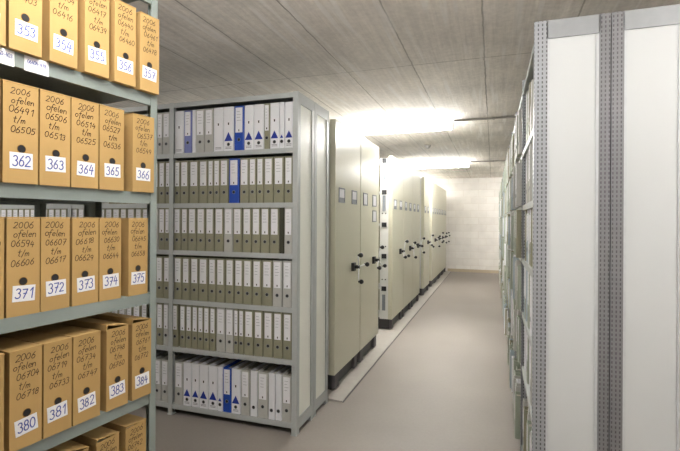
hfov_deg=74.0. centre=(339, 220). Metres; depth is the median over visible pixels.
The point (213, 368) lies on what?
binder
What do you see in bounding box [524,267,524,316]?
binder
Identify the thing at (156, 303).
binder
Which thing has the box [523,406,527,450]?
binder
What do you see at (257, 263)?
binder
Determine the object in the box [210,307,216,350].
binder
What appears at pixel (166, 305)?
binder
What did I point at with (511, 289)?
binder
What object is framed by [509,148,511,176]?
binder
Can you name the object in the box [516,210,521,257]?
binder
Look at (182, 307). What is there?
binder
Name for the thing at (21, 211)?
binder
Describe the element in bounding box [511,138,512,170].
binder
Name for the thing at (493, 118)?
conduit
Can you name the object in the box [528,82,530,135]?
binder
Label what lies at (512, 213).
binder
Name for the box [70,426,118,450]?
box
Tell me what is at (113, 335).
box
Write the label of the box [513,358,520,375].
binder
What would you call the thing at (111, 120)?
box
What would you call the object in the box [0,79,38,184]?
box
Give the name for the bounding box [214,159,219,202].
binder
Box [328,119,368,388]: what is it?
shelving
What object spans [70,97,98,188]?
box
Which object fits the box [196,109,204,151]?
binder
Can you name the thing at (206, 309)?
binder
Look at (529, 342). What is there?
binder
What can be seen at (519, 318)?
binder
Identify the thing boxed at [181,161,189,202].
binder
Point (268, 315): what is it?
binder
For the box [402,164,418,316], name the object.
shelving
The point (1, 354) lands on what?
box
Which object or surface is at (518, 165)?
binder
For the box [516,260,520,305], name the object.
binder
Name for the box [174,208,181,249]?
binder
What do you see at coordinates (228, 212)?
binder
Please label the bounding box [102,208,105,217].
binder
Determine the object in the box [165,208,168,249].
binder
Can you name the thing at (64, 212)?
binder
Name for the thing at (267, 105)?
binder
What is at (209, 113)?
binder
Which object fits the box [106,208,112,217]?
binder
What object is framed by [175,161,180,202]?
binder
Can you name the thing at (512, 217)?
binder
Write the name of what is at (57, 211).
binder
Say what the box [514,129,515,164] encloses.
binder
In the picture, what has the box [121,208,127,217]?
binder
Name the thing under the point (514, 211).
binder
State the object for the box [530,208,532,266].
binder
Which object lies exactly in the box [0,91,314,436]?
shelving rack
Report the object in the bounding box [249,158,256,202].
binder
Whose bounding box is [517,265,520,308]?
binder
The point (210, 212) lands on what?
binder
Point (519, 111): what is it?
binder
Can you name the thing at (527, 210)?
binder
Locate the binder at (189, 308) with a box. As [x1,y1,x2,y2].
[186,305,192,347]
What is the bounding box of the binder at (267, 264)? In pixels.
[262,258,278,305]
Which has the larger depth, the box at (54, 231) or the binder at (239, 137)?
the binder at (239, 137)
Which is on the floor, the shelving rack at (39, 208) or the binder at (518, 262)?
the shelving rack at (39, 208)
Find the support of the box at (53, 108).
on the shelving rack at (61, 80)
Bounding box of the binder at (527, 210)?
[527,210,527,261]
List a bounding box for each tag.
[0,47,13,66]
[24,55,48,76]
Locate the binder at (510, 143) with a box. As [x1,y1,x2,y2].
[510,143,512,175]
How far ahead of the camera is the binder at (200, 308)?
3.48 m
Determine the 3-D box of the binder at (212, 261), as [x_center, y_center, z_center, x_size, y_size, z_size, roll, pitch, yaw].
[-0.937,0.458,3.583,0.066,0.334,0.273,0,0,19]
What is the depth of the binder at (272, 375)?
3.29 m
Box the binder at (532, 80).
[531,79,533,131]
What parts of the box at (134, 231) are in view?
lid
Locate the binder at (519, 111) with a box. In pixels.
[518,109,521,154]
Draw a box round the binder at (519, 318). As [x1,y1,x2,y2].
[518,317,520,362]
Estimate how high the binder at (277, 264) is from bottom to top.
0.334 m
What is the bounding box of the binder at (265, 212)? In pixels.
[261,208,269,252]
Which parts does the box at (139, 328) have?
lid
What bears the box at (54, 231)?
on the shelving rack at (61, 80)
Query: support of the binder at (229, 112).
on the shelving rack at (302, 256)
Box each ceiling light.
[357,119,454,134]
[411,161,469,168]
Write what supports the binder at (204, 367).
on the shelving rack at (302, 256)
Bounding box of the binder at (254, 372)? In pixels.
[250,362,270,416]
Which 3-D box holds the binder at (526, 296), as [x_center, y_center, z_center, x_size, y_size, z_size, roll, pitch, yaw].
[1.194,0.434,2.617,0.216,0.315,0.045,0,0,19]
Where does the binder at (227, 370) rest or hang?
on the shelving rack at (302, 256)
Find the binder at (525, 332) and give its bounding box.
[524,326,526,370]
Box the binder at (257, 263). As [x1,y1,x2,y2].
[253,258,270,304]
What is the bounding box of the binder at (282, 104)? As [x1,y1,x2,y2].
[280,102,284,147]
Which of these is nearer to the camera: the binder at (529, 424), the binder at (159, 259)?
the binder at (529, 424)
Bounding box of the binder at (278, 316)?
[273,312,283,358]
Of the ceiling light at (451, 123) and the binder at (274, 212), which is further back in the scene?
the ceiling light at (451, 123)
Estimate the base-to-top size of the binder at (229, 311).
0.334 m
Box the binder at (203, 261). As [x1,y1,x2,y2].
[199,256,219,300]
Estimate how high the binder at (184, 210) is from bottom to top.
0.334 m
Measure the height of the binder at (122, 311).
0.334 m
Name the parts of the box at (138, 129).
lid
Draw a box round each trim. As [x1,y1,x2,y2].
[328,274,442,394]
[343,272,450,402]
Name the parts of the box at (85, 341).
lid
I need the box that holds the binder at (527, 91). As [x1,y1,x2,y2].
[526,91,527,142]
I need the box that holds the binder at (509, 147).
[508,147,510,178]
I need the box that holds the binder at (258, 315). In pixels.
[254,310,263,356]
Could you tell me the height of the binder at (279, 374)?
0.334 m
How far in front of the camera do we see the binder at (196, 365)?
3.50 m
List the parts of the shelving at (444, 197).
panel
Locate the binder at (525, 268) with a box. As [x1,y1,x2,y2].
[525,268,525,318]
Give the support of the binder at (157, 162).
on the shelving rack at (302, 256)
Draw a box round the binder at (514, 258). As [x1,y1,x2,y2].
[513,257,518,298]
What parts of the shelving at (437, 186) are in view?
panel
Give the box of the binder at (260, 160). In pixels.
[257,157,263,202]
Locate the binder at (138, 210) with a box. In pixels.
[136,208,141,217]
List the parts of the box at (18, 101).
lid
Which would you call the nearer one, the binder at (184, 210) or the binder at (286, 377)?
the binder at (286, 377)
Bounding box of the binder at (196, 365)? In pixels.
[192,356,213,406]
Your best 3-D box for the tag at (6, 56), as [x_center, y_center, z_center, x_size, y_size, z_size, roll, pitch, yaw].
[-1.076,-0.524,1.435,0.002,0.050,0.074,0,0,25]
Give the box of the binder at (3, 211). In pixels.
[1,209,6,216]
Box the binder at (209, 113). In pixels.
[205,108,213,151]
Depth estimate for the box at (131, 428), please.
1.92 m
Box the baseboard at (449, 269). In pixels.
[448,268,498,272]
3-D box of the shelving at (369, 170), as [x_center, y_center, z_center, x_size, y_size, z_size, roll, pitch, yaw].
[-1.014,0.303,5.579,3.134,2.403,0.794,0,0,19]
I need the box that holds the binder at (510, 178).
[510,178,510,209]
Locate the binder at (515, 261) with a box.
[515,261,515,299]
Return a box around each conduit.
[454,116,515,121]
[470,160,505,161]
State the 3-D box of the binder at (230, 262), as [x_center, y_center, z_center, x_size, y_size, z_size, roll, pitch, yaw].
[-0.791,0.459,3.534,0.072,0.334,0.273,0,0,19]
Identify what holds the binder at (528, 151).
on the shelving rack at (569, 66)
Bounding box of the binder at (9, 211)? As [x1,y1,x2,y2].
[7,209,12,216]
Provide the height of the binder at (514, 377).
0.315 m
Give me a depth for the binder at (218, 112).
3.43 m
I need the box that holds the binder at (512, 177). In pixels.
[511,177,514,209]
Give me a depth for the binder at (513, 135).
3.83 m
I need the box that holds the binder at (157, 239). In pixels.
[156,208,158,249]
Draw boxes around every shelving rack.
[0,0,157,450]
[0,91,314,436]
[0,202,88,218]
[46,103,328,417]
[500,12,610,450]
[609,4,679,450]
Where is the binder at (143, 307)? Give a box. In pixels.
[141,305,145,316]
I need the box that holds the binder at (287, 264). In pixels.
[283,259,291,307]
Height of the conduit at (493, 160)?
0.026 m
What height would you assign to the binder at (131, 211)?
0.334 m
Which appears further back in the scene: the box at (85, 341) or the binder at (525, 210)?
the binder at (525, 210)
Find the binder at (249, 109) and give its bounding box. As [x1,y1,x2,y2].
[245,105,253,149]
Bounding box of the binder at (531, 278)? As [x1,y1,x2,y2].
[530,276,532,335]
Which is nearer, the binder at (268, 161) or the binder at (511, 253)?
the binder at (268, 161)
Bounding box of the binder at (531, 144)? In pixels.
[529,143,532,201]
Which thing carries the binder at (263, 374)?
on the shelving rack at (302, 256)
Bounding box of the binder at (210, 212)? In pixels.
[206,208,214,250]
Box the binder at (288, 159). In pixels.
[285,156,292,202]
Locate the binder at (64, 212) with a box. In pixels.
[61,209,67,216]
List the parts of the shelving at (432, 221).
panel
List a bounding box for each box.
[0,0,5,46]
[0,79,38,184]
[0,217,4,318]
[0,329,71,438]
[0,336,42,450]
[0,353,4,450]
[3,0,41,58]
[4,217,39,317]
[27,323,100,425]
[38,89,70,186]
[39,0,77,69]
[39,217,69,311]
[46,440,88,450]
[57,317,128,411]
[69,217,98,305]
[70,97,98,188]
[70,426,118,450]
[75,0,108,79]
[87,312,151,400]
[89,218,147,295]
[97,218,121,301]
[98,104,124,190]
[101,413,146,450]
[105,0,135,87]
[106,11,159,103]
[124,113,154,192]
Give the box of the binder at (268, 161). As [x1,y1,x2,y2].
[264,157,273,202]
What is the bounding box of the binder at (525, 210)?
[525,210,526,260]
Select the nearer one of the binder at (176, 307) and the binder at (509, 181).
the binder at (176, 307)
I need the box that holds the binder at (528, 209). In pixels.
[528,209,529,263]
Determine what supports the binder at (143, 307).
on the shelving rack at (302, 256)
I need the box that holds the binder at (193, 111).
[192,110,195,152]
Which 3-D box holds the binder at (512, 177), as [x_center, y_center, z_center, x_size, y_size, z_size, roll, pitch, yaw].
[1.625,-0.234,3.978,0.216,0.285,0.065,0,0,19]
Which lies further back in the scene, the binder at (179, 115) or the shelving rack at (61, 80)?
the binder at (179, 115)
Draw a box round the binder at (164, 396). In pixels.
[161,352,189,401]
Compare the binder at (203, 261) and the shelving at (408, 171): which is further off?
the shelving at (408, 171)
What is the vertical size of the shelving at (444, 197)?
2.403 m
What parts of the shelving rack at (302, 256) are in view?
shelf, shelf, shelf, shelf, shelf, shelf, shelf, shelf, shelf, shelf, shelf, shelf, shelf, shelf, shelf, panel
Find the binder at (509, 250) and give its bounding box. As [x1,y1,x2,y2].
[508,250,509,277]
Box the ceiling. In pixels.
[103,0,679,178]
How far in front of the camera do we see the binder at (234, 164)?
3.39 m
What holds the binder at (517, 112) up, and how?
on the shelving rack at (569, 66)
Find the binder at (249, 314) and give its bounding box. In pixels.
[244,309,253,355]
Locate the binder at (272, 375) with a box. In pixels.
[269,364,287,419]
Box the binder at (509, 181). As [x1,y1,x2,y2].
[509,181,509,210]
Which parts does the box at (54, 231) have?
lid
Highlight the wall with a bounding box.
[429,177,501,270]
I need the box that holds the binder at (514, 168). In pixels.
[513,166,515,207]
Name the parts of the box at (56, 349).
lid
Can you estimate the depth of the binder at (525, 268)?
2.69 m
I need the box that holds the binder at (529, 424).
[527,420,531,450]
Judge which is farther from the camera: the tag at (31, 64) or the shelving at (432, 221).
the shelving at (432, 221)
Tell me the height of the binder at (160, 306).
0.334 m
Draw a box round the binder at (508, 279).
[508,279,509,308]
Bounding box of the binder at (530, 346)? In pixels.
[530,346,531,405]
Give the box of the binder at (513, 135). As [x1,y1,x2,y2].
[512,135,513,169]
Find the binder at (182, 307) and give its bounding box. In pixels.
[180,305,185,347]
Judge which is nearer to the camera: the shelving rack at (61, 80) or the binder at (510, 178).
the shelving rack at (61, 80)
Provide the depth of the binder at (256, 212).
3.33 m
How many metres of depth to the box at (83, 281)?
1.69 m
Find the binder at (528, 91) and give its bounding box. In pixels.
[528,91,528,138]
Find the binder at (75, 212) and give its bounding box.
[72,209,78,218]
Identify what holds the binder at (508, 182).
on the shelving rack at (569, 66)
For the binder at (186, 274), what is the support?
on the shelving rack at (302, 256)
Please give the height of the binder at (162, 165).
0.334 m
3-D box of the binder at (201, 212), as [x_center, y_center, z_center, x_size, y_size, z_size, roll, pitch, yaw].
[-1.033,0.071,3.615,0.075,0.334,0.273,0,0,19]
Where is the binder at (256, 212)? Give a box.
[252,208,260,252]
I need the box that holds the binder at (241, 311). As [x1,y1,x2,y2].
[239,309,244,353]
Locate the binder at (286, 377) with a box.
[282,368,291,422]
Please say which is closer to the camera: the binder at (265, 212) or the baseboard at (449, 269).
the binder at (265, 212)
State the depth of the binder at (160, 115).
3.61 m
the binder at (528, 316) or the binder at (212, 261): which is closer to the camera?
the binder at (528, 316)
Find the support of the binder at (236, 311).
on the shelving rack at (302, 256)
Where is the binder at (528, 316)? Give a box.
[527,273,529,328]
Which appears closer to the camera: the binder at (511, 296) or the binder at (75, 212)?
the binder at (511, 296)
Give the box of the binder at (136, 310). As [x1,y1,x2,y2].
[133,306,140,316]
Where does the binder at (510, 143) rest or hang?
on the shelving rack at (569, 66)
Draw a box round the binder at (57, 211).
[55,209,60,216]
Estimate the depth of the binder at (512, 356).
3.80 m
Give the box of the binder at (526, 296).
[525,270,527,320]
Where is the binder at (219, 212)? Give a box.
[215,208,223,251]
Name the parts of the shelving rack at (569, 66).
shelf, shelf, shelf, shelf, shelf, shelf, panel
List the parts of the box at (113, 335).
lid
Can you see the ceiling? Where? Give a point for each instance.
(364, 62)
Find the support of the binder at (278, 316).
on the shelving rack at (302, 256)
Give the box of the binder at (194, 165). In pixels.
[190,160,198,202]
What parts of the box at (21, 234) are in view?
lid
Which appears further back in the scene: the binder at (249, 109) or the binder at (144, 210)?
the binder at (144, 210)
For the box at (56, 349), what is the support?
on the shelving rack at (61, 80)
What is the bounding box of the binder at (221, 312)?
[216,307,225,351]
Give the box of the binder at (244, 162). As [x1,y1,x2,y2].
[240,158,249,202]
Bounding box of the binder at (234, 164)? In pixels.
[229,158,239,202]
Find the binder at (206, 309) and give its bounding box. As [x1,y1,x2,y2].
[204,306,209,350]
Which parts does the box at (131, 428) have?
lid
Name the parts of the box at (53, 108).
lid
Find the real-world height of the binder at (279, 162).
0.334 m
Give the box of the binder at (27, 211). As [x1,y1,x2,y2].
[25,209,30,216]
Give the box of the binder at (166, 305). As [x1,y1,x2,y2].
[164,303,168,345]
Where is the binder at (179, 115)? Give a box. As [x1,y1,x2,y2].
[175,111,184,153]
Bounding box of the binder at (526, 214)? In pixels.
[526,214,526,260]
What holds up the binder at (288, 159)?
on the shelving rack at (302, 256)
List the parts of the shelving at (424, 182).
panel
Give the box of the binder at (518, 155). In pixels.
[516,115,520,156]
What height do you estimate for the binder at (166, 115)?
0.334 m
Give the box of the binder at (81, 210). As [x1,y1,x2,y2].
[79,208,83,218]
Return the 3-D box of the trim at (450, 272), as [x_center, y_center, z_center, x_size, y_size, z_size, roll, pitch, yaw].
[1.687,1.547,8.712,0.012,0.003,10.350,0,0,19]
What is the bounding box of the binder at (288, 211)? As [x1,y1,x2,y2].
[284,208,291,253]
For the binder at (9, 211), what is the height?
0.334 m
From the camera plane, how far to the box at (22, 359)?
1.49 m
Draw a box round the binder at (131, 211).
[128,208,135,217]
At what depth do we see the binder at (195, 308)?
3.50 m
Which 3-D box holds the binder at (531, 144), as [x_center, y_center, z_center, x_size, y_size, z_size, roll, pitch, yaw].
[1.120,-0.252,2.389,0.216,0.315,0.065,0,0,19]
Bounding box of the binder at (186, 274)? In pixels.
[182,256,197,299]
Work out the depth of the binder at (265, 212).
3.31 m
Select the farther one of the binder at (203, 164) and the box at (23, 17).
the binder at (203, 164)
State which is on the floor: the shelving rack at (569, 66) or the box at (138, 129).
the shelving rack at (569, 66)
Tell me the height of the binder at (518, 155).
0.285 m
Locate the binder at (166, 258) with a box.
[164,255,184,298]
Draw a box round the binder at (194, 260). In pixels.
[191,256,207,300]
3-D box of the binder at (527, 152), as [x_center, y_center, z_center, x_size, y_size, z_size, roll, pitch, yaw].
[1.225,-0.251,2.680,0.216,0.315,0.085,0,0,19]
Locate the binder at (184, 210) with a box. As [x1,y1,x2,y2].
[182,208,188,249]
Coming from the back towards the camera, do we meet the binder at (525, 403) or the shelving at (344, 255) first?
the shelving at (344, 255)
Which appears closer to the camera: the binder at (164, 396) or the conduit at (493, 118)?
the binder at (164, 396)
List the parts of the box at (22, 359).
lid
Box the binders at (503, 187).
[499,162,507,334]
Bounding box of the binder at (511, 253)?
[510,252,513,288]
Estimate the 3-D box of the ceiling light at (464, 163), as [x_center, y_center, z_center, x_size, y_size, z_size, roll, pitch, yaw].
[2.193,-1.208,9.902,1.280,0.120,0.104,0,0,19]
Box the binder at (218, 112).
[214,107,223,151]
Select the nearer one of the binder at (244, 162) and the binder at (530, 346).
the binder at (530, 346)
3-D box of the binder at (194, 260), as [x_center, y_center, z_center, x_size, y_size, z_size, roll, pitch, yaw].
[-1.090,0.457,3.634,0.072,0.334,0.273,0,0,19]
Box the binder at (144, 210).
[142,208,146,217]
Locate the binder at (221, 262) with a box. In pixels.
[216,257,233,302]
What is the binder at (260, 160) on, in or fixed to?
on the shelving rack at (302, 256)
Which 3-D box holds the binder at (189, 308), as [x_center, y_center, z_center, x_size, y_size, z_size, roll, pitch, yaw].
[-1.138,0.832,3.649,0.051,0.334,0.273,0,0,19]
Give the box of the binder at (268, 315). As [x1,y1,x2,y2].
[264,311,273,357]
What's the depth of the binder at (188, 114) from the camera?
3.52 m
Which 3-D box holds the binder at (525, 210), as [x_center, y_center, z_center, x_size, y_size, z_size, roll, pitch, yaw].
[1.228,0.089,2.713,0.216,0.315,0.045,0,0,19]
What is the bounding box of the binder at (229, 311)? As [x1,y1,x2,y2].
[226,308,233,352]
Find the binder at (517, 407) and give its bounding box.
[514,391,520,438]
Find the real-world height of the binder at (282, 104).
0.334 m
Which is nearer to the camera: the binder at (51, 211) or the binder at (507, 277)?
the binder at (51, 211)
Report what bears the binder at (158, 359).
on the shelving rack at (302, 256)
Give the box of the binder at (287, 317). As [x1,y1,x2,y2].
[283,313,291,359]
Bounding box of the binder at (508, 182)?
[508,182,508,211]
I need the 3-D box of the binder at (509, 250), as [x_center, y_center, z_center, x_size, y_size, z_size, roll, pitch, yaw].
[1.857,0.452,4.658,0.216,0.285,0.065,0,0,19]
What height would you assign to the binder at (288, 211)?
0.334 m
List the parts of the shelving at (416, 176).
panel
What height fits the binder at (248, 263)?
0.334 m
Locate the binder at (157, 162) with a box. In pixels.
[157,162,158,203]
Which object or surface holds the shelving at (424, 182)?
on the trim at (382, 332)
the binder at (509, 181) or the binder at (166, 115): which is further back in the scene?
the binder at (509, 181)
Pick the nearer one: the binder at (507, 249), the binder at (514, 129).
the binder at (514, 129)
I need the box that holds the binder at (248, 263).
[243,258,259,304]
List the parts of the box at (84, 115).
lid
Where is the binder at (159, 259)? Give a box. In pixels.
[156,255,168,297]
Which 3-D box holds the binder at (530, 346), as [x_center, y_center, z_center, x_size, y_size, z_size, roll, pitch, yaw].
[1.074,0.778,2.268,0.216,0.315,0.065,0,0,19]
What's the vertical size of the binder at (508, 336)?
0.285 m
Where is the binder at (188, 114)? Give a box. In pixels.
[184,110,191,152]
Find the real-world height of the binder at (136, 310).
0.334 m
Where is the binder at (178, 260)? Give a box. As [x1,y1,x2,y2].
[174,255,194,299]
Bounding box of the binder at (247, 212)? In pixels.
[243,208,251,251]
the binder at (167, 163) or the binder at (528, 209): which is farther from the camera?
the binder at (167, 163)
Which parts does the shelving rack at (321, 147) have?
panel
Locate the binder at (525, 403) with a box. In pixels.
[523,399,527,406]
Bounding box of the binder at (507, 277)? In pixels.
[507,277,509,305]
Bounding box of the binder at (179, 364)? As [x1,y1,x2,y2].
[175,354,198,404]
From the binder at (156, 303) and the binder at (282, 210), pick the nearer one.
the binder at (282, 210)
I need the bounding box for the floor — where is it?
[128,272,519,450]
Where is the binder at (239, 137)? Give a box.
[234,106,244,149]
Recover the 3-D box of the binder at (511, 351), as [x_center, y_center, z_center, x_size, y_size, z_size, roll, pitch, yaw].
[1.574,1.291,3.877,0.216,0.315,0.065,0,0,19]
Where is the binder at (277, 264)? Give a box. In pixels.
[273,259,289,306]
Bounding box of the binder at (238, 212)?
[233,208,242,251]
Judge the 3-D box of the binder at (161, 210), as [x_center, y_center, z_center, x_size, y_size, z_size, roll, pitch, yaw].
[-1.383,0.069,3.735,0.059,0.334,0.273,0,0,19]
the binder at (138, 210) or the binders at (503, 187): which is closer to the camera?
the binder at (138, 210)
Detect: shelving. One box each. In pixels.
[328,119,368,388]
[357,136,386,361]
[378,156,409,328]
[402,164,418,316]
[411,169,424,306]
[418,176,434,294]
[428,181,440,286]
[435,184,443,281]
[439,187,447,277]
[442,190,449,273]
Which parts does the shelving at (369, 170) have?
panel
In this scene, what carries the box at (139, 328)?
on the shelving rack at (61, 80)
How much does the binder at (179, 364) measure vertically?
0.334 m
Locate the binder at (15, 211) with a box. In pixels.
[13,209,18,216]
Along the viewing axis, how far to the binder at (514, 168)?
3.43 m
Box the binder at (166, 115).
[163,112,169,153]
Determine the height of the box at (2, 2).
0.326 m
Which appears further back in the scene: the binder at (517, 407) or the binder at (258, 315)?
the binder at (258, 315)
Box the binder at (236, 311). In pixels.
[234,309,238,353]
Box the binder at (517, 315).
[516,315,520,358]
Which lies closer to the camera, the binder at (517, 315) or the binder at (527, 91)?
the binder at (527, 91)
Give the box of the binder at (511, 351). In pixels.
[510,350,513,388]
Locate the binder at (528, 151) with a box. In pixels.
[528,151,528,201]
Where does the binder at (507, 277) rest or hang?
on the shelving rack at (569, 66)
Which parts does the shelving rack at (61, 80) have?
shelf, shelf, shelf, shelf, shelf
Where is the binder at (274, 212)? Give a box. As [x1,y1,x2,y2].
[270,208,279,252]
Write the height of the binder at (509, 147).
0.315 m
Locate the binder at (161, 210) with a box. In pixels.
[159,208,164,249]
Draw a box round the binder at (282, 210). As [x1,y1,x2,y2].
[280,208,284,253]
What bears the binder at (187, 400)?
on the shelving rack at (302, 256)
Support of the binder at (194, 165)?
on the shelving rack at (302, 256)
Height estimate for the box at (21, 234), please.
0.326 m
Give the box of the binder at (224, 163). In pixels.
[220,159,228,202]
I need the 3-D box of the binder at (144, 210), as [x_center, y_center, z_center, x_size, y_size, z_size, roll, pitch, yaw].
[-1.529,0.068,3.781,0.077,0.334,0.273,0,0,19]
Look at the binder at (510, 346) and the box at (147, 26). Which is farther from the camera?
the binder at (510, 346)
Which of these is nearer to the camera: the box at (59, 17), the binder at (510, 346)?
the box at (59, 17)
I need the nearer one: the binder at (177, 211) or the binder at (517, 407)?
the binder at (517, 407)
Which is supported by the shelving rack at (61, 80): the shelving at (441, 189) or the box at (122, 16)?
the box at (122, 16)
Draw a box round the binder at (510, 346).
[509,345,512,381]
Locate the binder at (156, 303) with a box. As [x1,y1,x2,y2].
[156,303,156,343]
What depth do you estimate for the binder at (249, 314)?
3.34 m
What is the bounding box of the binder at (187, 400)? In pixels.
[183,355,205,405]
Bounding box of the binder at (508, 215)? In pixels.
[507,214,509,243]
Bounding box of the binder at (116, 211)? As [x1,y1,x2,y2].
[113,208,120,217]
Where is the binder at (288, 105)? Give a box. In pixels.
[285,101,292,147]
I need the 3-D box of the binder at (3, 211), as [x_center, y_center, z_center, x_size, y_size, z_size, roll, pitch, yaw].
[-3.070,0.060,4.301,0.075,0.334,0.273,0,0,19]
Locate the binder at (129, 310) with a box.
[127,307,132,315]
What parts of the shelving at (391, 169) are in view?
panel, panel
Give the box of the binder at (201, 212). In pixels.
[197,208,205,250]
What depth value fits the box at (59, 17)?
1.58 m
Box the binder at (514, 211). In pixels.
[514,211,515,254]
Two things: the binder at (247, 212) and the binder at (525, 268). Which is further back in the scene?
the binder at (247, 212)
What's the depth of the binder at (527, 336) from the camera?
2.58 m
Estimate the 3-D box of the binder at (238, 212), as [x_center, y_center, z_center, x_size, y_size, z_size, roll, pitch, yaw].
[-0.726,0.072,3.508,0.073,0.334,0.273,0,0,19]
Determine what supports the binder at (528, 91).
on the shelving rack at (569, 66)
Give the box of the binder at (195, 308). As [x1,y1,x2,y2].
[192,305,197,348]
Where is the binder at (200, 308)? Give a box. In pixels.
[198,306,203,349]
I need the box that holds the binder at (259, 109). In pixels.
[254,104,264,148]
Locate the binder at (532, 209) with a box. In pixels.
[532,209,532,268]
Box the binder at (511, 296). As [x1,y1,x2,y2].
[511,296,512,335]
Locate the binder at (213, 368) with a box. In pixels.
[209,358,231,409]
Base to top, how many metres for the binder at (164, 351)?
0.334 m
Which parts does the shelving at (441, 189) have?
panel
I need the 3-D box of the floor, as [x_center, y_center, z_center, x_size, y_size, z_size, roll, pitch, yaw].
[-0.795,1.636,5.309,10.500,0.200,18.950,0,0,19]
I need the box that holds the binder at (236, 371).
[232,360,254,413]
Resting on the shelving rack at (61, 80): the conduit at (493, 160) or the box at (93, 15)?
the box at (93, 15)
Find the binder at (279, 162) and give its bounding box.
[274,156,284,202]
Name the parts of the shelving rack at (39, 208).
shelf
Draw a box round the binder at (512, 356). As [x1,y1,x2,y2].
[511,356,513,391]
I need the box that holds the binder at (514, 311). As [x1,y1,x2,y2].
[513,309,516,350]
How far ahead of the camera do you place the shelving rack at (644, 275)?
1.92 m
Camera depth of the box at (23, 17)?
1.48 m
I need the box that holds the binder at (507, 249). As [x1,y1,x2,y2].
[507,249,509,276]
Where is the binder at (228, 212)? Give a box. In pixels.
[224,208,233,251]
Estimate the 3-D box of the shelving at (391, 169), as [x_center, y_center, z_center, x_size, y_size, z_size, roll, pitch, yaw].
[-0.503,0.306,7.085,3.134,2.403,0.824,0,0,19]
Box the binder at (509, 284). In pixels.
[509,284,510,317]
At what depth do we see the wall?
13.50 m
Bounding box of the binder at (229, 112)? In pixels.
[224,106,234,150]
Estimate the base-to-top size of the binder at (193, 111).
0.334 m
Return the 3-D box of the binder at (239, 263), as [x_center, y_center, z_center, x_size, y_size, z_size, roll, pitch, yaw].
[-0.717,0.459,3.508,0.072,0.334,0.273,0,0,19]
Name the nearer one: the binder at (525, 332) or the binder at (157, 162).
the binder at (525, 332)
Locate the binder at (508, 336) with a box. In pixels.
[507,335,509,364]
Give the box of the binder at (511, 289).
[510,289,511,317]
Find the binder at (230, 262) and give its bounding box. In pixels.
[226,257,244,302]
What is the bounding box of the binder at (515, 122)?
[515,122,519,160]
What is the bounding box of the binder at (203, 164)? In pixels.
[199,160,207,202]
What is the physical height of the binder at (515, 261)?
0.285 m
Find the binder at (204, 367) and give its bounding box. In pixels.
[200,357,222,408]
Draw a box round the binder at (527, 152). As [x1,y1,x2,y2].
[526,152,527,203]
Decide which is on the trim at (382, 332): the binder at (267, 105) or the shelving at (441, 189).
the shelving at (441, 189)
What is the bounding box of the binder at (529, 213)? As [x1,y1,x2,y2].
[529,213,529,264]
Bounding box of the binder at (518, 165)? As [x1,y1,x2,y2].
[516,162,521,205]
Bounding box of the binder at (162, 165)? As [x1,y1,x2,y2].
[159,162,165,203]
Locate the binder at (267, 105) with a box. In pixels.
[264,103,269,148]
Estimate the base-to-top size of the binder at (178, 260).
0.334 m
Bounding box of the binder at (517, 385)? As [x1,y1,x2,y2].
[515,383,520,391]
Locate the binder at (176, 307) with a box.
[173,304,180,346]
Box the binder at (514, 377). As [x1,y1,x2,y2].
[513,376,520,421]
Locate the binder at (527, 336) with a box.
[527,336,528,383]
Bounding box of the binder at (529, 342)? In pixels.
[529,342,529,386]
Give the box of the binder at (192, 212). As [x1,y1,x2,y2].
[188,208,196,250]
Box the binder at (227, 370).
[223,359,245,412]
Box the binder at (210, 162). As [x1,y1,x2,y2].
[208,160,213,202]
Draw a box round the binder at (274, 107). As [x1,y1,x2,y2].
[270,102,279,148]
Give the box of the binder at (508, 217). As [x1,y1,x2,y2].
[508,217,509,244]
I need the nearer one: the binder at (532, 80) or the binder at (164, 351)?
the binder at (532, 80)
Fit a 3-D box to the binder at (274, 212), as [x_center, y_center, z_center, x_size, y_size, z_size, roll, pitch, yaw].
[-0.435,0.074,3.412,0.073,0.334,0.273,0,0,19]
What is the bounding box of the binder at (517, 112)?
[516,112,519,158]
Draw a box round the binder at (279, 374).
[276,365,291,420]
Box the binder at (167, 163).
[166,162,168,203]
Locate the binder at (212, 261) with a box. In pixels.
[209,256,222,301]
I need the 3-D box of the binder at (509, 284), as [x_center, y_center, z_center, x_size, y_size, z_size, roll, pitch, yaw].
[1.743,0.782,4.341,0.216,0.315,0.085,0,0,19]
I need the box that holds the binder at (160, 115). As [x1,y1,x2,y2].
[157,113,162,153]
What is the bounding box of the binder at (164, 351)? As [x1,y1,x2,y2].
[156,350,167,356]
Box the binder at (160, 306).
[157,303,163,344]
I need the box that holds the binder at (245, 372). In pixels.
[241,361,263,415]
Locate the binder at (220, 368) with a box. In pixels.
[218,359,237,410]
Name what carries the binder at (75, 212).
on the shelving rack at (302, 256)
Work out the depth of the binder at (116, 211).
3.75 m
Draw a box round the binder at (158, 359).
[156,352,177,400]
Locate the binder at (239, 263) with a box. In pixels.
[235,257,250,303]
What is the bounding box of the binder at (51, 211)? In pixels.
[49,209,54,216]
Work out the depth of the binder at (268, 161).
3.30 m
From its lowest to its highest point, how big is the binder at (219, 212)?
0.334 m
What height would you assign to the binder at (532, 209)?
0.315 m
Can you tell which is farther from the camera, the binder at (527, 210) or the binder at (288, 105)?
the binder at (288, 105)
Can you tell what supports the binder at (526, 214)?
on the shelving rack at (569, 66)
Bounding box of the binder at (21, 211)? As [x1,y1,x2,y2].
[19,209,24,216]
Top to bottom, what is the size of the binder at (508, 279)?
0.315 m
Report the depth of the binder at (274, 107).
3.28 m
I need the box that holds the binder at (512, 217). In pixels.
[511,216,513,249]
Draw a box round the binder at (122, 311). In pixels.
[119,308,126,314]
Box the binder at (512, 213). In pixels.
[510,212,513,248]
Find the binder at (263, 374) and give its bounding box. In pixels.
[258,363,280,418]

